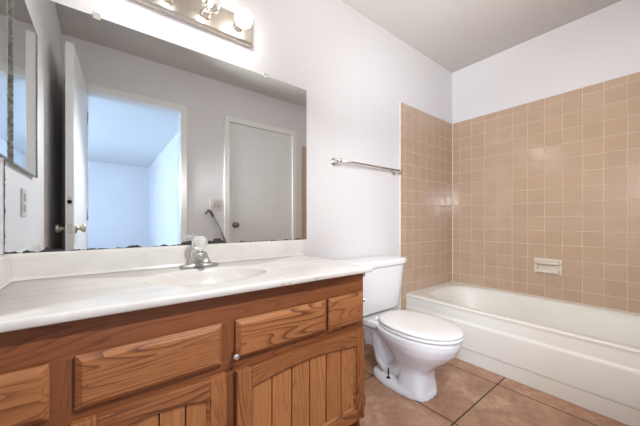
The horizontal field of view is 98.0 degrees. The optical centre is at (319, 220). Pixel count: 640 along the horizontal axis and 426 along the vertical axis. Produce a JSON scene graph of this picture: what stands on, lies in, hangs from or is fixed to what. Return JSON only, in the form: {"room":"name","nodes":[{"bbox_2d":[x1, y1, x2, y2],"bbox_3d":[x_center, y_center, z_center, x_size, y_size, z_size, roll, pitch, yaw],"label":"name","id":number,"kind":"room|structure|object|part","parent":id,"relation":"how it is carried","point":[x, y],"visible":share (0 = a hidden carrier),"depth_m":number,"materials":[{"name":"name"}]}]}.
{"room":"bathroom","nodes":[
{"label":"bathroom","id":0,"kind":"room"},
{"bbox_2d":[0,158,3,255],"bbox_3d":[-0.582,-0.251,0.217,0.120,2.433,1.705,0,0,-38],"label":"wall","id":1,"kind":"structure","parent":0,"point":[1,159],"depth_m":0.91,"materials":[{"name":"paint"}]},
{"bbox_2d":[0,0,7,158],"bbox_3d":[-0.890,-0.534,0.728,0.017,0.669,0.436,0,0,-38],"label":"medicine cabinet","id":2,"kind":"object","parent":1,"relation":"attached to","point":[3,3],"visible":1,"depth_m":0.88,"materials":[{"name":"silver metal"}]},
{"bbox_2d":[4,0,451,341],"bbox_3d":[0.090,-0.251,1.889,3.228,2.433,0.120,0,0,-38],"label":"wall","id":3,"kind":"structure","parent":0,"point":[355,74],"depth_m":1.83,"materials":[{"name":"paint"}]},
{"bbox_2d":[7,239,303,280],"bbox_3d":[-0.573,0.155,1.286,1.198,0.091,0.021,0,0,-38],"label":"backsplash","id":4,"kind":"structure","parent":3,"relation":"attached to","point":[37,265],"depth_m":1.13,"materials":[{"name":"stone"}]},
{"bbox_2d":[5,0,306,253],"bbox_3d":[-0.566,-0.346,1.299,1.224,0.911,0.011,0,0,-38],"label":"wall mirror","id":5,"kind":"object","parent":3,"relation":"attached to","point":[119,136],"visible":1,"depth_m":1.15,"materials":[{"name":"white mirror"}]},
{"bbox_2d":[131,0,252,47],"bbox_3d":[-0.588,-0.972,1.249,0.617,0.132,0.064,0,0,-38],"label":"vanity light","id":6,"kind":"object","parent":3,"relation":"attached to","point":[223,23],"visible":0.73,"depth_m":1.29,"materials":[{"name":"silver metal"}]},
{"bbox_2d":[201,6,211,18],"bbox_3d":[-0.522,-0.964,1.281,0.044,0.044,0.034,0,0,-38],"label":"socket","id":7,"kind":"object","parent":6,"relation":"attached to","point":[204,15],"depth_m":1.28,"materials":[{"name":"silver metal"}]},
{"bbox_2d":[201,2,214,14],"bbox_3d":[-0.487,-0.964,1.236,0.081,0.081,0.092,0,0,-38],"label":"globe bulb","id":8,"kind":"object","parent":6,"relation":"attached to","point":[209,3],"visible":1,"depth_m":1.25,"materials":[{"name":"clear glass"}]},
{"bbox_2d":[233,23,241,32],"bbox_3d":[-0.402,-0.964,1.374,0.044,0.044,0.034,0,0,-38],"label":"socket","id":9,"kind":"object","parent":6,"relation":"attached to","point":[236,29],"depth_m":1.37,"materials":[{"name":"silver metal"}]},
{"bbox_2d":[235,8,251,28],"bbox_3d":[-0.367,-0.964,1.329,0.081,0.081,0.092,0,0,-38],"label":"globe bulb","id":10,"kind":"object","parent":6,"relation":"attached to","point":[243,17],"visible":1,"depth_m":1.30,"materials":[{"name":"white glass"}]},
{"bbox_2d":[330,158,401,174],"bbox_3d":[0.357,-0.386,1.973,0.676,0.054,0.075,0,0,-38],"label":"towel bar","id":11,"kind":"object","parent":3,"relation":"attached to","point":[333,161],"visible":1,"depth_m":1.88,"materials":[{"name":"silver metal"}]},
{"bbox_3d":[0.111,-0.386,1.783,0.054,0.054,0.075,0,0,-38],"label":"post","id":12,"kind":"part","parent":11,"relation":"part of","materials":[{"name":"silver metal"}]},
{"bbox_3d":[0.604,-0.386,2.163,0.054,0.054,0.075,0,0,-38],"label":"post","id":13,"kind":"part","parent":11,"relation":"part of","materials":[{"name":"silver metal"}]},
{"bbox_2d":[365,342,373,355],"bbox_3d":[0.271,0.916,1.943,0.944,0.100,0.016,0,0,-38],"label":"baseboard","id":14,"kind":"structure","parent":3,"relation":"attached to","point":[369,349],"depth_m":2.00,"materials":[{"name":"tile"}]},
{"bbox_2d":[400,102,400,309],"bbox_3d":[0.645,0.003,2.238,0.008,1.926,0.008,0,0,-38],"label":"caulk","id":15,"kind":"structure","parent":3,"relation":"attached to","point":[400,102],"depth_m":2.23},
{"bbox_2d":[401,102,451,309],"bbox_3d":[0.977,0.004,2.494,0.829,1.924,0.008,0,0,-38],"label":"wall tile","id":16,"kind":"structure","parent":3,"relation":"attached to","point":[426,139],"depth_m":2.45,"materials":[{"name":"tile"}]},
{"bbox_2d":[341,0,621,72],"bbox_3d":[0.611,-1.517,1.214,3.228,0.100,1.825,0,0,-38],"label":"ceiling","id":17,"kind":"structure","parent":0,"point":[456,35],"depth_m":2.03,"materials":[{"name":"paint"}]},
{"bbox_2d":[360,353,628,425],"bbox_3d":[0.611,1.016,1.214,3.228,0.100,1.825,0,0,-38],"label":"floor","id":18,"kind":"structure","parent":0,"point":[468,394],"depth_m":1.46,"materials":[{"name":"tile"}]},
{"bbox_2d":[0,273,365,425],"bbox_3d":[-0.411,0.595,1.079,1.201,0.742,0.543,0,0,-38],"label":"vanity cabinet","id":19,"kind":"object","parent":18,"relation":"on","point":[291,355],"visible":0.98,"depth_m":0.81,"materials":[{"name":"brown wood"}]},
{"bbox_3d":[-0.659,0.380,0.573,0.147,0.123,0.022,0,0,-38],"label":"drawer","id":20,"kind":"part","parent":19,"relation":"part of","materials":[{"name":"brown wood"}]},
{"bbox_3d":[-0.432,0.662,0.748,0.358,0.391,0.022,0,0,-38],"label":"door","id":21,"kind":"part","parent":19,"relation":"part of","materials":[{"name":"brown wood"}]},
{"bbox_3d":[-0.435,0.658,0.751,0.262,0.311,0.006,0,0,-38],"label":"panel","id":22,"kind":"part","parent":19,"relation":"part of","materials":[{"name":"brown wood"}]},
{"bbox_3d":[-0.431,0.658,0.746,0.262,0.303,0.008,0,0,-38],"label":"moulding","id":23,"kind":"part","parent":19,"relation":"part of","materials":[{"name":"brown wood"}]},
{"bbox_3d":[-0.279,0.274,0.892,1.181,0.100,0.018,0,0,-38],"label":"rail","id":24,"kind":"part","parent":19,"relation":"part of","materials":[{"name":"brown wood"}]},
{"bbox_2d":[0,239,372,332],"bbox_3d":[-0.410,0.217,1.075,1.198,0.214,0.554,0,0,-38],"label":"countertop","id":25,"kind":"structure","parent":19,"relation":"on","point":[37,289],"depth_m":0.97,"materials":[{"name":"stone"}]},
{"bbox_2d":[179,235,217,268],"bbox_3d":[-0.504,0.132,1.187,0.156,0.138,0.142,0,0,-38],"label":"faucet","id":26,"kind":"object","parent":25,"relation":"on","point":[200,258],"visible":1,"depth_m":1.19,"materials":[{"name":"silver metal"}]},
{"bbox_3d":[-0.526,0.095,1.216,0.063,0.061,0.063,0,0,-38],"label":"knob","id":27,"kind":"part","parent":26,"relation":"part of","materials":[{"name":"white plastic"}]},
{"bbox_3d":[-0.494,0.163,1.175,0.040,0.036,0.112,0,0,-38],"label":"spout","id":28,"kind":"part","parent":26,"relation":"part of","materials":[{"name":"silver metal"}]},
{"bbox_3d":[-0.279,0.459,0.892,1.181,0.045,0.018,0,0,-38],"label":"rail","id":29,"kind":"part","parent":19,"relation":"part of","materials":[{"name":"brown wood"}]},
{"bbox_3d":[-0.265,0.422,0.870,0.023,0.023,0.035,0,0,-38],"label":"knob","id":30,"kind":"part","parent":19,"relation":"part of","materials":[{"name":"silver metal"}]},
{"bbox_3d":[-0.038,0.666,1.053,0.575,0.384,0.022,0,0,-38],"label":"door","id":31,"kind":"part","parent":19,"relation":"part of","materials":[{"name":"brown wood"}]},
{"bbox_3d":[-0.041,0.662,1.056,0.479,0.304,0.006,0,0,-38],"label":"panel","id":32,"kind":"part","parent":19,"relation":"part of","materials":[{"name":"brown wood"}]},
{"bbox_3d":[-0.036,0.662,1.050,0.479,0.296,0.008,0,0,-38],"label":"moulding","id":33,"kind":"part","parent":19,"relation":"part of","materials":[{"name":"brown wood"}]},
{"bbox_3d":[0.112,0.378,1.168,0.195,0.133,0.022,0,0,-38],"label":"drawer","id":34,"kind":"part","parent":19,"relation":"part of","materials":[{"name":"brown wood"}]},
{"bbox_2d":[336,255,463,401],"bbox_3d":[0.493,0.609,1.668,0.526,0.715,0.700,0,0,-38],"label":"toilet","id":35,"kind":"object","parent":18,"relation":"on","point":[408,346],"visible":0.91,"depth_m":1.57,"materials":[{"name":"ceramic"}]},
{"bbox_3d":[0.347,0.273,1.857,0.526,0.044,0.222,0,0,-38],"label":"tank lid","id":36,"kind":"part","parent":35,"relation":"part of","materials":[{"name":"white ceramic"}]},
{"bbox_3d":[0.345,0.443,1.860,0.502,0.294,0.198,0,0,-38],"label":"tank","id":37,"kind":"part","parent":35,"relation":"part of","materials":[{"name":"white ceramic"}]},
{"bbox_3d":[0.496,0.786,1.665,0.358,0.360,0.671,0,0,-38],"label":"bowl","id":38,"kind":"part","parent":35,"relation":"part of","materials":[{"name":"white ceramic"}]},
{"bbox_3d":[0.562,0.604,1.578,0.356,0.018,0.474,0,0,-38],"label":"seat","id":39,"kind":"part","parent":35,"relation":"part of","materials":[{"name":"plastic"}]},
{"bbox_3d":[0.562,0.580,1.578,0.356,0.026,0.474,0,0,-38],"label":"lid","id":40,"kind":"part","parent":35,"relation":"part of","materials":[{"name":"plastic"}]},
{"bbox_2d":[406,281,639,425],"bbox_3d":[1.483,0.779,1.890,0.768,0.374,1.569,0,0,-38],"label":"bathtub","id":41,"kind":"object","parent":18,"relation":"on","point":[586,356],"visible":0.96,"depth_m":1.70,"materials":[{"name":"ceramic"}]},
{"bbox_2d":[408,282,639,349],"bbox_3d":[1.487,0.753,1.892,0.755,0.314,1.567,0,0,-38],"label":"basin","id":42,"kind":"object","parent":41,"relation":"in","point":[489,318],"depth_m":1.89,"materials":[{"name":"ceramic"}]},
{"bbox_2d":[452,0,639,123],"bbox_3d":[1.877,-0.251,2.117,0.120,2.433,1.705,0,0,-38],"label":"wall","id":43,"kind":"structure","parent":0,"point":[602,45],"depth_m":2.13,"materials":[{"name":"paint"}]},
{"bbox_2d":[453,72,639,312],"bbox_3d":[1.790,-0.176,2.126,0.008,1.564,1.585,0,0,-38],"label":"wall tile","id":44,"kind":"structure","parent":43,"relation":"attached to","point":[557,176],"depth_m":2.11,"materials":[{"name":"tile"}]},
{"bbox_2d":[452,124,452,280],"bbox_3d":[1.307,-0.182,2.741,0.006,1.556,0.006,0,0,-38],"label":"caulk","id":45,"kind":"structure","parent":44,"relation":"attached to","point":[452,124],"depth_m":2.74,"materials":[{"name":"beige"}]},
{"bbox_2d":[534,257,561,275],"bbox_3d":[1.746,0.349,2.136,0.052,0.120,0.170,0,0,-38],"label":"soap dish","id":46,"kind":"object","parent":44,"relation":"attached to","point":[541,265],"visible":1,"depth_m":2.13,"materials":[{"name":"ceramic"}]},
{"bbox_2d":[535,268,558,274],"bbox_3d":[1.744,0.388,2.135,0.048,0.026,0.142,0,0,-38],"label":"tray","id":47,"kind":"object","parent":46,"relation":"on","point":[553,271],"depth_m":2.13,"materials":[{"name":"ceramic"}]}
]}

